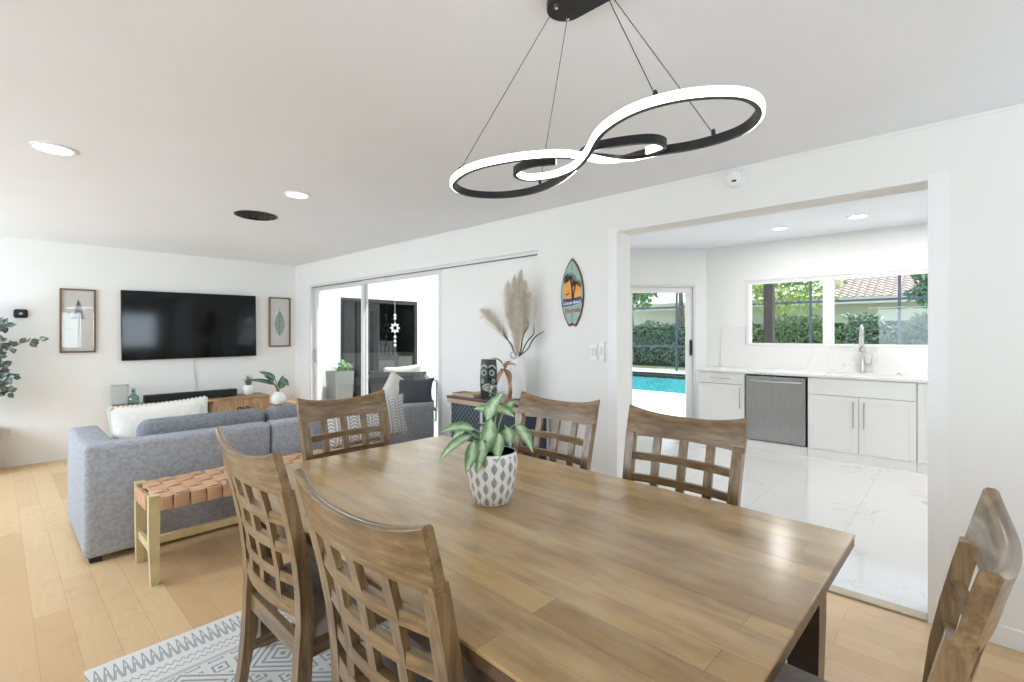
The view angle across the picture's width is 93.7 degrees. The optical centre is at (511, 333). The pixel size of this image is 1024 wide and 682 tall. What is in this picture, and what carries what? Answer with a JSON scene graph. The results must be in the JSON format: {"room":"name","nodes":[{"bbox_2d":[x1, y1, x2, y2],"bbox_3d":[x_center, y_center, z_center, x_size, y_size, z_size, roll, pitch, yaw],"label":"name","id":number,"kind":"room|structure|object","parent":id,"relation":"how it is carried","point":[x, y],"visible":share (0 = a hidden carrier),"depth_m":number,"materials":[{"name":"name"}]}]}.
{"room":"dining room","nodes":[
{"label":"dining room","id":0,"kind":"room"},
{"bbox_2d":[0,236,294,467],"bbox_3d":[-5.040,0.230,5.316,0.120,2.480,5.545,0,0,43],"label":"wall","id":1,"kind":"structure","parent":0,"point":[56,392],"depth_m":5.53,"materials":[{"name":"paint"}]},
{"bbox_2d":[3,427,12,438],"bbox_3d":[-5.246,1.030,5.000,0.008,0.116,0.070,0,0,43],"label":"wall outlet","id":2,"kind":"object","parent":1,"relation":"attached to","point":[8,431],"visible":1,"depth_m":5.00,"materials":[{"name":"white plastic"}]},
{"bbox_2d":[14,309,27,317],"bbox_3d":[-5.179,-0.215,5.060,0.024,0.090,0.104,0,0,43],"label":"thermostat","id":3,"kind":"object","parent":1,"relation":"attached to","point":[18,313],"visible":1,"depth_m":5.06,"materials":[{"name":"black plastic"}]},
{"bbox_2d":[59,288,95,352],"bbox_3d":[-4.871,-0.148,5.389,0.028,0.715,0.305,0,0,43],"label":"framed print","id":4,"kind":"object","parent":1,"relation":"attached to","point":[77,307],"visible":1,"depth_m":5.39,"materials":[{"name":"beige paper"}]},
{"bbox_2d":[121,290,255,360],"bbox_3d":[-4.104,-0.107,6.193,0.060,0.836,1.470,0,1,44],"label":"television","id":5,"kind":"object","parent":1,"relation":"attached to","point":[155,325],"visible":1,"depth_m":6.10,"materials":[{"name":"black plastic"}]},
{"bbox_2d":[192,358,195,390],"bbox_3d":[-4.112,0.552,6.210,0.012,0.525,0.039,0,0,43],"label":"cable","id":6,"kind":"object","parent":5,"relation":"hanging from","point":[192,358],"visible":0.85,"depth_m":6.21,"materials":[{"name":"white plastic"}]},
{"bbox_2d":[269,297,290,346],"bbox_3d":[-3.382,-0.173,6.995,0.028,0.715,0.300,0,0,43],"label":"framed print","id":7,"kind":"object","parent":1,"relation":"attached to","point":[279,308],"visible":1,"depth_m":7.00,"materials":[{"name":"paper"}]},
{"bbox_2d":[322,275,437,406],"bbox_3d":[-1.842,-0.260,8.420,0.150,3.500,3.355,0,0,43],"label":"wall","id":8,"kind":"structure","parent":0,"point":[423,291],"depth_m":8.18,"materials":[{"name":"white paint"}]},
{"bbox_2d":[341,297,416,396],"bbox_3d":[-2.195,0.421,7.987,0.100,1.977,1.430,0,0,43],"label":"door","id":9,"kind":"structure","parent":8,"relation":"in","point":[382,352],"depth_m":7.97,"materials":[{"name":"glass"}]},
{"bbox_2d":[390,314,398,346],"bbox_3d":[-1.960,-0.580,8.035,0.042,1.600,0.200,0,0,43],"label":"star ornament","id":10,"kind":"object","parent":8,"relation":"hanging from","point":[396,330],"visible":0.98,"depth_m":8.02,"materials":[{"name":"white ceramic"}]},
{"bbox_2d":[434,411,437,436],"bbox_3d":[-0.354,1.450,7.620,3.320,0.080,4.505,0,0,43],"label":"floor","id":11,"kind":"structure","parent":0,"point":[435,422],"depth_m":7.32,"materials":[{"name":"white"}]},
{"bbox_2d":[325,359,353,399],"bbox_3d":[-2.549,0.895,7.174,0.314,1.029,0.356,0,0,43],"label":"planter","id":12,"kind":"object","parent":11,"relation":"on","point":[339,382],"visible":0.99,"depth_m":7.07,"materials":[{"name":"white ceramic"}]},
{"bbox_2d":[368,371,437,420],"bbox_3d":[-1.675,0.982,7.355,0.969,0.864,0.915,0,0,3],"label":"armchair","id":13,"kind":"object","parent":11,"relation":"on","point":[377,380],"visible":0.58,"depth_m":6.97,"materials":[{"name":"fabric"}]},
{"bbox_2d":[382,363,421,371],"bbox_3d":[-1.676,0.690,7.458,0.657,0.472,0.198,0,0,5],"label":"cushion","id":14,"kind":"object","parent":13,"relation":"on","point":[413,368],"visible":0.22,"depth_m":7.38,"materials":[{"name":"beige fabric"}]},
{"bbox_2d":[0,0,1023,265],"bbox_3d":[-1.457,-1.060,1.995,9.850,0.100,5.545,0,0,43],"label":"ceiling","id":15,"kind":"structure","parent":0,"point":[180,117],"depth_m":2.04,"materials":[{"name":"paint"}]},
{"bbox_2d":[29,141,76,155],"bbox_3d":[-2.490,-1.006,2.609,0.190,0.009,0.190,0,0,43],"label":"recessed light","id":16,"kind":"object","parent":15,"relation":"in","point":[48,147],"visible":1,"depth_m":2.60,"materials":[{"name":"white plastic"}]},
{"bbox_2d":[234,210,277,220],"bbox_3d":[-2.175,-0.997,4.082,0.330,0.026,0.330,0,0,43],"label":"ceiling speaker","id":17,"kind":"object","parent":15,"relation":"in","point":[247,214],"visible":1,"depth_m":4.04,"materials":[{"name":"black metal"}]},
{"bbox_2d":[284,191,309,198],"bbox_3d":[-1.554,-1.006,3.472,0.170,0.009,0.170,0,0,43],"label":"recessed light","id":18,"kind":"object","parent":15,"relation":"in","point":[294,194],"visible":1,"depth_m":3.46,"materials":[{"name":"white plastic"}]},
{"bbox_2d":[450,0,764,198],"bbox_3d":[0.195,-0.763,1.483,1.072,0.494,0.370,0,0,43],"label":"pendant light","id":19,"kind":"object","parent":15,"relation":"hanging from","point":[558,10],"visible":1,"depth_m":1.42,"materials":[{"name":"black metal"}]},
{"bbox_2d":[450,86,764,189],"bbox_3d":[0.196,-0.542,1.484,1.064,0.053,0.359,0,0,43],"label":"diffuser","id":20,"kind":"object","parent":19,"relation":"attached to","point":[538,158],"depth_m":1.37,"materials":[{"name":"white plastic"}]},
{"bbox_2d":[0,436,1023,681],"bbox_3d":[-0.113,1.430,3.445,9.650,0.080,9.300,0,0,43],"label":"floor","id":21,"kind":"structure","parent":0,"point":[63,616],"depth_m":2.76,"materials":[{"name":"brown wood"}]},
{"bbox_2d":[111,392,269,438],"bbox_3d":[-3.965,1.105,6.035,0.398,0.570,1.620,0,0,43],"label":"media console","id":22,"kind":"object","parent":21,"relation":"on","point":[258,400],"visible":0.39,"depth_m":6.22,"materials":[{"name":"brown wood"}]},
{"bbox_2d":[110,384,128,405],"bbox_3d":[-4.537,0.704,5.549,0.158,0.233,0.158,0,0,43],"label":"picture frame","id":23,"kind":"object","parent":22,"relation":"on","point":[111,386],"visible":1,"depth_m":5.51,"materials":[{"name":"white wood"}]},
{"bbox_2d":[143,388,236,402],"bbox_3d":[-3.999,0.771,6.012,0.090,0.098,0.990,0,0,43],"label":"soundbar","id":24,"kind":"object","parent":22,"relation":"on","point":[155,398],"visible":0.95,"depth_m":5.93,"materials":[{"name":"black plastic"}]},
{"bbox_2d":[243,384,253,394],"bbox_3d":[-3.561,0.752,6.485,0.140,0.135,0.140,0,0,43],"label":"succulent pot","id":25,"kind":"object","parent":22,"relation":"on","point":[247,389],"visible":0.99,"depth_m":6.43,"materials":[{"name":"white ceramic"}]},
{"bbox_2d":[244,375,253,384],"bbox_3d":[-3.553,0.620,6.494,0.159,0.170,0.142,0,0,-4],"label":"succulent","id":26,"kind":"object","parent":25,"relation":"on","point":[248,378],"visible":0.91,"depth_m":6.47,"materials":[{"name":"green plant"}]},
{"bbox_2d":[84,608,391,681],"bbox_3d":[-0.239,1.385,1.633,2.670,0.010,1.570,0,0,43],"label":"rug","id":27,"kind":"object","parent":21,"relation":"on","point":[208,652],"visible":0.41,"depth_m":2.03,"materials":[{"name":"white fabric"}]},
{"bbox_2d":[215,428,410,681],"bbox_3d":[-0.722,0.866,1.806,0.546,1.029,0.604,0,0,43],"label":"dining chair","id":28,"kind":"object","parent":27,"relation":"on","point":[294,587],"visible":0.73,"depth_m":1.57,"materials":[{"name":"brown wood"}]},
{"bbox_2d":[270,559,357,637],"bbox_3d":[-0.670,0.946,1.862,0.488,0.068,0.452,0,0,43],"label":"seat cushion","id":29,"kind":"object","parent":28,"relation":"on","point":[316,625],"depth_m":1.63,"materials":[{"name":"fabric"}]},
{"bbox_2d":[295,389,390,460],"bbox_3d":[-0.809,0.866,2.666,0.604,1.029,0.546,0,0,43],"label":"dining chair","id":30,"kind":"object","parent":27,"relation":"on","point":[308,411],"visible":0.39,"depth_m":2.82,"materials":[{"name":"brown wood"}]},
{"bbox_2d":[294,468,466,681],"bbox_3d":[-0.177,0.866,1.261,0.546,1.029,0.604,0,0,43],"label":"dining chair","id":31,"kind":"object","parent":27,"relation":"on","point":[409,556],"visible":0.78,"depth_m":1.01,"materials":[{"name":"brown wood"}]},
{"bbox_2d":[364,638,466,681],"bbox_3d":[-0.126,0.946,1.316,0.488,0.068,0.452,0,0,43],"label":"seat cushion","id":32,"kind":"object","parent":31,"relation":"on","point":[390,664],"depth_m":1.33,"materials":[{"name":"fabric"}]},
{"bbox_2d":[226,435,854,681],"bbox_3d":[-0.097,1.005,1.823,2.120,0.750,1.200,0,0,44],"label":"dining table","id":33,"kind":"object","parent":27,"relation":"on","point":[583,575],"visible":0.73,"depth_m":1.31,"materials":[{"name":"brown wood"}]},
{"bbox_2d":[467,446,516,506],"bbox_3d":[-0.075,0.534,1.809,0.192,0.192,0.192,0,0,43],"label":"plant pot","id":34,"kind":"object","parent":33,"relation":"on","point":[493,485],"visible":0.68,"depth_m":1.73,"materials":[{"name":"white ceramic"}]},
{"bbox_2d":[439,391,532,473],"bbox_3d":[-0.121,0.352,1.815,0.341,0.275,0.248,0,0,-24],"label":"table plant","id":35,"kind":"object","parent":34,"relation":"in","point":[490,440],"visible":0.93,"depth_m":1.75,"materials":[{"name":"green plant"}]},
{"bbox_2d":[513,391,599,470],"bbox_3d":[0.086,0.866,2.561,0.546,1.029,0.604,0,0,43],"label":"dining chair","id":36,"kind":"object","parent":27,"relation":"on","point":[584,413],"visible":0.34,"depth_m":2.72,"materials":[{"name":"brown wood"}]},
{"bbox_2d":[622,404,748,506],"bbox_3d":[0.612,0.866,2.011,0.546,1.029,0.604,0,0,43],"label":"dining chair","id":37,"kind":"object","parent":27,"relation":"on","point":[731,435],"visible":0.34,"depth_m":2.17,"materials":[{"name":"brown wood"}]},
{"bbox_2d":[774,487,1022,681],"bbox_3d":[0.715,0.866,1.087,0.604,1.029,0.546,0,0,45],"label":"dining chair","id":38,"kind":"object","parent":27,"relation":"on","point":[991,542],"visible":0.88,"depth_m":0.93,"materials":[{"name":"brown wood"}]},
{"bbox_2d":[774,663,828,681],"bbox_3d":[0.661,0.946,1.141,0.452,0.068,0.488,0,0,45],"label":"seat cushion","id":39,"kind":"object","parent":38,"relation":"on","point":[788,673],"depth_m":1.28,"materials":[{"name":"fabric"}]},
{"bbox_2d":[68,402,433,563],"bbox_3d":[-2.022,0.990,4.158,1.000,0.800,2.621,0,0,43],"label":"sofa","id":40,"kind":"object","parent":21,"relation":"on","point":[103,471],"visible":0.46,"depth_m":3.22,"materials":[{"name":"grey fabric"}]},
{"bbox_2d":[106,396,207,439],"bbox_3d":[-2.590,0.740,3.560,0.203,0.505,0.625,0,0,36],"label":"pillow","id":41,"kind":"object","parent":40,"relation":"on","point":[124,421],"visible":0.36,"depth_m":3.46,"materials":[{"name":"white fabric"}]},
{"bbox_2d":[136,408,264,436],"bbox_3d":[-2.272,0.775,3.558,0.190,0.370,0.810,0,0,43],"label":"cushion","id":42,"kind":"object","parent":40,"relation":"on","point":[154,426],"depth_m":3.46,"materials":[{"name":"grey fabric"}]},
{"bbox_2d":[264,404,296,422],"bbox_3d":[-1.745,0.775,4.127,0.190,0.370,0.720,0,0,43],"label":"cushion","id":43,"kind":"object","parent":40,"relation":"on","point":[289,410],"depth_m":3.88,"materials":[{"name":"grey fabric"}]},
{"bbox_2d":[383,370,402,396],"bbox_3d":[-1.133,0.615,4.779,0.526,0.520,0.146,0,0,-30],"label":"pillow","id":44,"kind":"object","parent":40,"relation":"on","point":[391,387],"visible":0.3,"depth_m":4.72,"materials":[{"name":"beige fabric"}]},
{"bbox_2d":[399,377,435,410],"bbox_3d":[-0.970,0.600,4.793,0.426,0.342,0.179,0,0,-19],"label":"pillow","id":45,"kind":"object","parent":40,"relation":"on","point":[413,391],"visible":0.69,"depth_m":4.75,"materials":[{"name":"grey fabric"}]},
{"bbox_2d":[134,439,377,586],"bbox_3d":[-1.594,1.144,3.370,0.436,0.492,1.637,0,0,43],"label":"bench","id":46,"kind":"object","parent":21,"relation":"on","point":[147,497],"visible":0.38,"depth_m":2.86,"materials":[{"name":"beige leather"}]},
{"bbox_2d":[327,394,408,448],"bbox_3d":[-1.225,0.726,4.040,0.149,0.372,0.808,0,0,42],"label":"lumbar cushion","id":47,"kind":"object","parent":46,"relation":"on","point":[397,424],"visible":0.4,"depth_m":4.04,"materials":[{"name":"fabric"}]},
{"bbox_2d":[269,401,295,406],"bbox_3d":[-2.944,1.154,6.356,0.500,0.477,0.500,0,0,43],"label":"side table","id":48,"kind":"object","parent":21,"relation":"on","point":[286,402],"visible":0.18,"depth_m":6.32,"materials":[{"name":"brown wood"}]},
{"bbox_2d":[271,391,285,404],"bbox_3d":[-3.023,0.829,6.212,0.184,0.172,0.184,0,0,43],"label":"bud vase","id":49,"kind":"object","parent":48,"relation":"on","point":[278,398],"visible":0.98,"depth_m":6.15,"materials":[{"name":"white ceramic"}]},
{"bbox_2d":[248,371,288,391],"bbox_3d":[-3.134,0.663,6.223,0.540,0.354,0.178,0,0,-1],"label":"plant","id":50,"kind":"object","parent":49,"relation":"in","point":[282,382],"visible":0.93,"depth_m":6.20,"materials":[{"name":"green plant"}]},
{"bbox_2d":[447,391,548,460],"bbox_3d":[-0.124,0.958,3.985,0.830,0.865,0.403,0,0,43],"label":"sideboard","id":51,"kind":"object","parent":21,"relation":"on","point":[461,408],"visible":0.32,"depth_m":3.88,"materials":[{"name":"brown wood"}]},
{"bbox_2d":[452,391,480,397],"bbox_3d":[-0.367,0.513,4.090,0.268,0.024,0.148,0,0,43],"label":"wooden tray","id":52,"kind":"object","parent":51,"relation":"on","point":[470,394],"visible":0.77,"depth_m":4.09,"materials":[{"name":"brown wood"}]},
{"bbox_2d":[480,359,496,397],"bbox_3d":[-0.196,0.367,3.971,0.144,0.315,0.081,0,0,5],"label":"mask","id":53,"kind":"object","parent":51,"relation":"on","point":[488,369],"visible":0.86,"depth_m":3.96,"materials":[{"name":"black wood"}]},
{"bbox_2d":[488,382,496,398],"bbox_3d":[-0.154,0.454,3.872,0.079,0.143,0.079,0,0,-10],"label":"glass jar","id":54,"kind":"object","parent":51,"relation":"on","point":[490,385],"visible":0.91,"depth_m":3.85,"materials":[{"name":"clear glass"}]},
{"bbox_2d":[493,358,514,400],"bbox_3d":[-0.058,0.356,3.800,0.175,0.338,0.185,0,0,43],"label":"figurine","id":55,"kind":"object","parent":51,"relation":"on","point":[507,372],"visible":1,"depth_m":3.78,"materials":[{"name":"brown wood"}]},
{"bbox_2d":[510,356,526,398],"bbox_3d":[0.050,0.353,3.908,0.140,0.343,0.140,0,0,-28],"label":"floor vase","id":56,"kind":"object","parent":51,"relation":"on","point":[518,371],"visible":0.73,"depth_m":3.85,"materials":[{"name":"white ceramic"}]},
{"bbox_2d":[478,268,543,358],"bbox_3d":[-0.023,-0.160,3.878,0.565,0.772,0.277,0,0,-6],"label":"plumes","id":57,"kind":"object","parent":56,"relation":"in","point":[517,296],"visible":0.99,"depth_m":3.87,"materials":[{"name":"beige plant"}]},
{"bbox_2d":[699,371,745,419],"bbox_3d":[2.842,0.939,6.300,0.573,0.903,0.636,0,0,43],"label":"base cabinet","id":58,"kind":"object","parent":21,"relation":"on","point":[722,396],"visible":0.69,"depth_m":6.09,"materials":[{"name":"white wood"}]},
{"bbox_2d":[746,374,807,455],"bbox_3d":[3.280,0.939,5.858,0.661,0.902,0.648,0,0,43],"label":"dishwasher","id":59,"kind":"object","parent":21,"relation":"on","point":[776,405],"visible":0.87,"depth_m":5.64,"materials":[{"name":"silver metal"}]},
{"bbox_2d":[808,377,916,472],"bbox_3d":[3.890,0.939,5.328,0.948,0.903,0.636,0,0,43],"label":"base cabinet","id":60,"kind":"object","parent":21,"relation":"on","point":[863,422],"visible":0.99,"depth_m":5.09,"materials":[{"name":"white wood"}]},
{"bbox_2d":[697,366,927,382],"bbox_3d":[3.986,0.469,5.256,3.700,0.032,0.628,0,0,43],"label":"countertop","id":61,"kind":"structure","parent":60,"relation":"on","point":[783,372],"depth_m":5.51,"materials":[{"name":"stone"}]},
{"bbox_2d":[858,325,872,372],"bbox_3d":[4.013,0.172,5.504,0.207,0.561,0.118,0,0,-22],"label":"kitchen faucet","id":62,"kind":"object","parent":61,"relation":"on","point":[861,330],"visible":1,"depth_m":5.53,"materials":[{"name":"silver metal"}]},
{"bbox_2d":[830,373,902,381],"bbox_3d":[3.930,0.568,5.357,0.688,0.205,0.368,0,0,43],"label":"sink","id":63,"kind":"object","parent":61,"relation":"in","point":[830,373],"visible":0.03,"depth_m":5.42,"materials":[{"name":"white ceramic"}]},
{"bbox_2d":[917,383,927,474],"bbox_3d":[4.580,0.939,4.713,0.892,0.903,0.600,0,0,43],"label":"base cabinet","id":64,"kind":"object","parent":21,"relation":"on","point":[922,388],"visible":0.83,"depth_m":4.77,"materials":[{"name":"white wood"}]},
{"bbox_3d":[-5.290,1.162,4.693,0.330,0.455,0.330,0,0,43],"label":"planter box","id":65,"kind":"object","parent":21,"relation":"on","visible":0},
{"bbox_2d":[0,317,48,397],"bbox_3d":[-5.121,0.313,4.714,0.308,1.345,0.826,0,0,43],"label":"eucalyptus","id":66,"kind":"object","parent":65,"relation":"on","point":[4,389],"visible":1,"depth_m":4.79,"materials":[{"name":"green plant"}]},
{"bbox_2d":[295,106,1023,631],"bbox_3d":[0.402,0.230,3.926,9.750,2.480,0.185,0,0,43],"label":"wall","id":67,"kind":"structure","parent":0,"point":[982,156],"depth_m":2.53,"materials":[{"name":"paint"}]},
{"bbox_2d":[309,251,536,436],"bbox_3d":[-1.305,0.349,5.447,4.220,2.082,0.105,0,0,43],"label":"door","id":68,"kind":"structure","parent":67,"relation":"in","point":[464,339],"depth_m":4.64,"materials":[{"name":"white metal"}]},
{"bbox_2d":[561,258,583,325],"bbox_3d":[0.465,-0.325,3.723,0.214,0.530,0.028,0,0,43],"label":"sign","id":69,"kind":"object","parent":67,"relation":"attached to","point":[572,289],"visible":1,"depth_m":3.71,"materials":[{"name":"wood"}]},
{"bbox_2d":[589,344,597,359],"bbox_3d":[0.610,0.135,3.599,0.072,0.118,0.012,0,0,43],"label":"light switch","id":70,"kind":"object","parent":67,"relation":"attached to","point":[593,348],"visible":1,"depth_m":3.60,"materials":[{"name":"white plastic"}]},
{"bbox_2d":[599,341,604,361],"bbox_3d":[0.663,0.128,3.542,0.040,0.150,0.024,0,0,43],"label":"light switch","id":71,"kind":"object","parent":67,"relation":"attached to","point":[601,343],"visible":1,"depth_m":3.53,"materials":[{"name":"white plastic"}]},
{"bbox_2d":[608,227,616,476],"bbox_3d":[0.732,0.310,3.492,0.075,2.160,0.005,0,0,43],"label":"trim","id":72,"kind":"structure","parent":67,"relation":"attached to","point":[612,232],"depth_m":3.49,"materials":[{"name":"white wood"}]},
{"bbox_2d":[295,103,1023,266],"bbox_3d":[0.300,-1.002,3.890,9.650,0.015,0.006,0,0,43],"label":"trim","id":73,"kind":"structure","parent":67,"relation":"attached to","point":[1020,104],"depth_m":2.83,"materials":[{"name":"paint"}]},
{"bbox_2d":[725,168,745,188],"bbox_3d":[1.346,-0.942,2.901,0.120,0.120,0.036,0,0,43],"label":"smoke detector","id":74,"kind":"object","parent":67,"relation":"attached to","point":[736,177],"visible":1,"depth_m":2.89,"materials":[{"name":"white plastic"}]},
{"bbox_2d":[828,585,927,621],"bbox_3d":[1.406,1.384,2.917,1.697,0.012,0.080,0,0,43],"label":"trim","id":75,"kind":"structure","parent":67,"relation":"attached to","point":[880,603],"depth_m":2.46,"materials":[{"name":"wood"}]},
{"bbox_2d":[928,171,947,623],"bbox_3d":[2.030,0.310,2.288,0.072,2.160,0.005,0,0,43],"label":"trim","id":76,"kind":"structure","parent":67,"relation":"attached to","point":[937,182],"depth_m":2.29,"materials":[{"name":"white wood"}]},
{"bbox_2d":[956,614,1023,652],"bbox_3d":[2.021,1.345,2.291,4.950,0.090,0.012,0,0,43],"label":"baseboard","id":77,"kind":"structure","parent":67,"relation":"attached to","point":[1004,636],"depth_m":2.12,"materials":[{"name":"white wood"}]},
{"bbox_2d":[630,249,705,418],"bbox_3d":[2.060,0.130,6.916,1.420,2.680,0.150,0,0,0],"label":"wall","id":78,"kind":"structure","parent":0,"point":[647,266],"depth_m":6.84,"materials":[{"name":"paint"}]},
{"bbox_2d":[630,285,694,417],"bbox_3d":[2.110,0.345,6.877,1.000,2.090,0.129,0,0,0],"label":"door","id":79,"kind":"structure","parent":78,"relation":"in","point":[689,290],"depth_m":6.87,"materials":[{"name":"white metal"}]},
{"bbox_2d":[630,189,927,248],"bbox_3d":[3.218,-1.260,4.957,5.420,0.100,5.155,0,0,43],"label":"ceiling","id":80,"kind":"structure","parent":0,"point":[909,208],"depth_m":5.35,"materials":[{"name":"paint"}]},
{"bbox_2d":[772,226,788,229],"bbox_3d":[3.062,-1.206,5.480,0.170,0.009,0.170,0,0,43],"label":"recessed light","id":81,"kind":"object","parent":80,"relation":"in","point":[781,227],"visible":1,"depth_m":5.48,"materials":[{"name":"white plastic"}]},
{"bbox_2d":[847,214,869,218],"bbox_3d":[3.553,-1.206,4.929,0.190,0.009,0.190,0,0,43],"label":"recessed light","id":82,"kind":"object","parent":80,"relation":"in","point":[857,216],"visible":1,"depth_m":4.92,"materials":[{"name":"white plastic"}]},
{"bbox_2d":[706,223,927,366],"bbox_3d":[4.368,0.130,5.462,4.220,2.680,0.150,0,0,43],"label":"wall","id":83,"kind":"structure","parent":0,"point":[727,268],"depth_m":6.12,"materials":[{"name":"paint"}]},
{"bbox_2d":[721,327,927,375],"bbox_3d":[4.351,0.194,5.362,3.910,0.579,0.020,0,0,43],"label":"backsplash","id":84,"kind":"structure","parent":83,"relation":"attached to","point":[735,352],"depth_m":5.89,"materials":[{"name":"stone"}]},
{"bbox_2d":[744,266,927,281],"bbox_3d":[4.045,-0.723,5.635,2.490,0.035,0.035,0,0,43],"label":"trim","id":85,"kind":"structure","parent":83,"relation":"attached to","point":[916,267],"depth_m":5.73,"materials":[{"name":"white wood"}]},
{"bbox_2d":[746,269,927,347],"bbox_3d":[4.091,-0.278,5.685,2.430,0.855,0.140,0,0,43],"label":"window","id":86,"kind":"structure","parent":83,"relation":"in","point":[828,281],"depth_m":5.84,"materials":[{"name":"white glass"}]},
{"label":"outside","id":87,"kind":"structure","parent":0,"visible":0},
{"bbox_2d":[632,368,684,416],"bbox_3d":[4.234,1.540,13.393,40.000,0.200,11.600,0,0,43],"label":"pool deck","id":88,"kind":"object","parent":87,"point":[667,403],"visible":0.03,"depth_m":10.55,"materials":[{"name":"white concrete"}]},
{"bbox_2d":[632,371,684,393],"bbox_3d":[3.462,2.170,16.017,10.540,1.440,5.840,0,0,43],"label":"swimming pool","id":89,"kind":"object","parent":88,"relation":"in","point":[671,383],"visible":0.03,"depth_m":17.66,"materials":[{"name":"liquid"}]},
{"bbox_2d":[763,283,774,342],"bbox_3d":[4.554,0.115,8.501,0.240,2.650,0.240,0,0,43],"label":"porch post","id":90,"kind":"object","parent":88,"relation":"on","point":[768,289],"visible":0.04,"depth_m":8.44,"materials":[{"name":"wood"}]},
{"bbox_2d":[632,275,927,370],"bbox_3d":[8.932,-0.660,16.401,16.000,4.200,0.070,0,0,43],"label":"screen enclosure","id":91,"kind":"object","parent":88,"relation":"on","point":[899,298],"visible":0.13,"depth_m":15.63,"materials":[{"name":"brown metal"}]},
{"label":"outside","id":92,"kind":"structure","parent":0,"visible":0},
{"bbox_2d":[632,365,684,370],"bbox_3d":[17.919,1.570,26.683,70.000,0.240,26.500,0,0,43],"label":"lawn","id":93,"kind":"structure","parent":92,"point":[633,366],"depth_m":20.78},
{"bbox_2d":[632,293,658,325],"bbox_3d":[6.084,-1.718,24.091,4.170,6.346,4.410,0,0,43],"label":"tree","id":94,"kind":"object","parent":93,"relation":"on","point":[643,297],"visible":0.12,"depth_m":23.20,"materials":[{"name":"green plant"}]},
{"bbox_2d":[632,319,684,366],"bbox_3d":[6.696,0.359,21.822,7.465,2.184,1.210,0,0,43],"label":"hedge","id":95,"kind":"object","parent":93,"relation":"on","point":[665,334],"visible":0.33,"depth_m":21.68,"materials":[{"name":"green plant"}]},
{"bbox_2d":[678,293,684,326],"bbox_3d":[7.950,-3.115,22.816,7.018,9.141,5.831,0,0,43],"label":"tree","id":96,"kind":"object","parent":93,"relation":"on","point":[681,318],"visible":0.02,"depth_m":22.77,"materials":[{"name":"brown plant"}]},
{"bbox_2d":[633,275,927,326],"bbox_3d":[13.951,-1.498,26.816,35.000,5.897,8.700,0,0,43],"label":"neighbor house","id":97,"kind":"structure","parent":93,"relation":"on","point":[875,287],"depth_m":20.91,"materials":[{"name":"grey paint"}]},
{"bbox_2d":[752,312,846,343],"bbox_3d":[10.485,0.300,18.036,3.739,2.302,1.224,0,0,43],"label":"hedge","id":98,"kind":"object","parent":93,"relation":"on","point":[785,331],"visible":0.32,"depth_m":17.69,"materials":[{"name":"green plant"}]},
{"bbox_2d":[752,279,848,316],"bbox_3d":[9.591,-1.231,17.530,3.985,5.376,4.159,0,0,-38],"label":"tree","id":99,"kind":"object","parent":93,"relation":"on","point":[758,290],"visible":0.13,"depth_m":16.58,"materials":[{"name":"green plant"}]},
{"bbox_2d":[840,311,927,344],"bbox_3d":[13.270,0.302,15.198,4.744,2.297,1.268,0,0,43],"label":"hedge","id":100,"kind":"object","parent":93,"relation":"on","point":[914,331],"visible":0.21,"depth_m":15.78,"materials":[{"name":"green plant"}]},
{"bbox_2d":[902,273,927,310],"bbox_3d":[12.927,-0.685,14.356,2.479,4.282,2.026,0,0,-45],"label":"tree","id":101,"kind":"object","parent":93,"relation":"on","point":[921,289],"visible":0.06,"depth_m":14.59,"materials":[{"name":"green plant"}]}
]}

